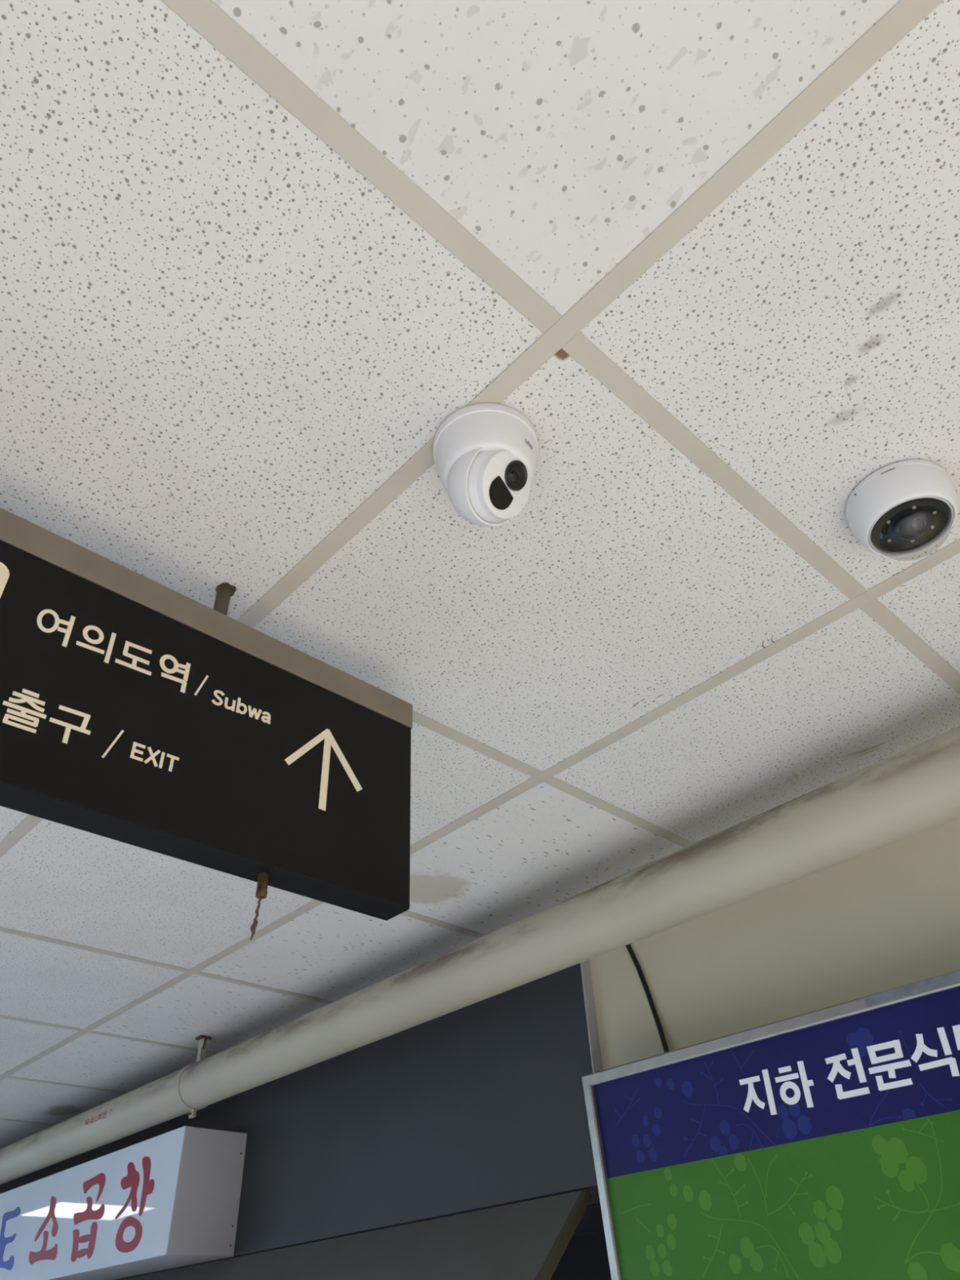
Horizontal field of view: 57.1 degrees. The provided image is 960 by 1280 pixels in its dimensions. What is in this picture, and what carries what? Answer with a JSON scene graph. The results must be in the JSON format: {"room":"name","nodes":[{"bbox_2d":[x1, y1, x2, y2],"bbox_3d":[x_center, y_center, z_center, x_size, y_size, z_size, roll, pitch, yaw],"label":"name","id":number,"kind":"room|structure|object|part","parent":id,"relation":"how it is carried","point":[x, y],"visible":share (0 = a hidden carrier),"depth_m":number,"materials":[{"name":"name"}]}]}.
{"room":"underground shopping arcade","nodes":[
{"label":"underground shopping arcade","id":0,"kind":"room"},
{"bbox_2d":[0,0,959,1148],"bbox_3d":[-2.468,0.399,1.633,5.300,0.126,17.000,29,-49,-33],"label":"ceiling","id":1,"kind":"structure","parent":0,"point":[255,256],"depth_m":0.92,"materials":[{"name":"tile"}]},
{"bbox_2d":[174,1035,211,1118],"bbox_3d":[-0.808,1.251,2.528,0.124,0.212,0.032,29,-49,-33],"label":"hanger","id":2,"kind":"object","parent":1,"relation":"hanging from","point":[203,1041],"visible":0.74,"depth_m":2.50,"materials":[{"name":"paint"}]},
{"bbox_2d":[0,725,959,1184],"bbox_3d":[-1.920,2.061,3.403,0.119,0.118,13.800,29,-49,-33],"label":"pipe","id":3,"kind":"object","parent":2,"relation":"hanging from","point":[912,791],"visible":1,"depth_m":1.65,"materials":[{"name":"metal"}]},
{"bbox_2d":[0,507,413,940],"bbox_3d":[-0.592,-0.060,0.788,1.338,0.447,0.047,29,-49,-33],"label":"direction sign","id":4,"kind":"object","parent":1,"relation":"hanging from","point":[135,711],"visible":1,"depth_m":0.96,"materials":[{"name":"metal"}]},
{"bbox_3d":[-0.517,-0.039,0.821,0.117,0.153,0.001,29,-49,-33],"label":"pictogram panel","id":5,"kind":"part","parent":4,"relation":"part of","materials":[{"name":"white plastic"}]},
{"bbox_3d":[-0.597,-0.157,0.867,1.338,0.040,0.047,29,-49,-33],"label":"rail","id":6,"kind":"part","parent":4,"relation":"part of","materials":[{"name":"metal"}]},
{"bbox_3d":[-0.325,-0.048,1.111,0.017,0.080,0.017,29,-49,-33],"label":"hanging rod","id":7,"kind":"part","parent":4,"relation":"part of","materials":[{"name":"metal"}]},
{"bbox_2d":[433,403,538,526],"bbox_3d":[0.008,-0.171,0.931,0.115,0.106,0.115,29,-49,-33],"label":"security camera","id":8,"kind":"object","parent":1,"relation":"attached to","point":[486,455],"visible":1,"depth_m":0.91,"materials":[{"name":"white plastic"}]},
{"bbox_3d":[0.037,-0.170,0.910,0.015,0.012,0.009,29,-49,-33],"label":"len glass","id":9,"kind":"part","parent":8,"relation":"part of","materials":[{"name":"black glass"}]},
{"bbox_2d":[844,459,958,557],"bbox_3d":[0.497,-0.137,1.022,0.118,0.084,0.118,29,-49,-33],"label":"security camera","id":10,"kind":"object","parent":1,"relation":"attached to","point":[905,508],"visible":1,"depth_m":1.00,"materials":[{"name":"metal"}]},
{"bbox_2d":[0,817,959,1279],"bbox_3d":[-0.728,2.327,2.166,0.200,2.460,17.077,29,-49,-33],"label":"wall","id":11,"kind":"structure","parent":0,"point":[479,1105],"depth_m":1.89,"materials":[{"name":"paint"}]},
{"bbox_2d":[0,1125,247,1279],"bbox_3d":[-1.667,2.170,3.167,0.200,0.298,2.699,29,-49,-33],"label":"sign","id":12,"kind":"object","parent":11,"relation":"attached to","point":[171,1199],"visible":1,"depth_m":2.53,"materials":[{"name":"white plastic"}]},
{"bbox_2d":[120,1188,592,1279],"bbox_3d":[-2.594,3.035,3.750,0.228,0.220,8.000,29,-49,-33],"label":"canopy","id":13,"kind":"object","parent":11,"relation":"attached to","point":[528,1240],"visible":1,"depth_m":1.82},
{"bbox_2d":[625,943,669,1053],"bbox_3d":[0.334,0.732,1.800,0.020,0.372,0.099,22,-45,-27],"label":"power cable","id":14,"kind":"object","parent":11,"relation":"attached to","point":[628,947],"visible":0.62,"depth_m":1.79,"materials":[{"name":"black rubber"}]},
{"bbox_2d":[581,969,959,1279],"bbox_3d":[0.576,0.870,1.276,0.098,0.622,0.960,30,-50,-34],"label":"poster board","id":15,"kind":"object","parent":11,"relation":"attached to","point":[824,1144],"visible":1,"depth_m":1.39,"materials":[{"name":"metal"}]},
{"bbox_3d":[0.546,0.693,1.395,0.006,0.153,0.921,27,-48,-37],"label":"navy panel","id":16,"kind":"part","parent":15,"relation":"part of","materials":[{"name":"blue plastic"}]},
{"bbox_2d":[614,1026,951,1163],"bbox_3d":[0.459,0.752,1.457,0.006,0.153,0.603,27,-48,-37],"label":"print","id":17,"kind":"object","parent":15,"relation":"on","point":[862,1038],"depth_m":1.45},
{"bbox_3d":[0.573,0.926,1.222,0.006,0.428,0.921,27,-48,-37],"label":"green panel","id":18,"kind":"part","parent":15,"relation":"part of","materials":[{"name":"green plastic"}]},
{"bbox_2d":[622,1118,959,1279],"bbox_3d":[0.458,0.901,1.368,0.005,0.194,0.589,27,-48,-37],"label":"print","id":19,"kind":"object","parent":15,"relation":"attached to","point":[893,1153],"depth_m":1.31},
{"bbox_2d":[550,1202,611,1279],"bbox_3d":[-2.666,4.241,3.992,0.560,1.977,10.423,29,-49,-33],"label":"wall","id":20,"kind":"structure","parent":0,"point":[585,1257],"depth_m":2.28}
]}

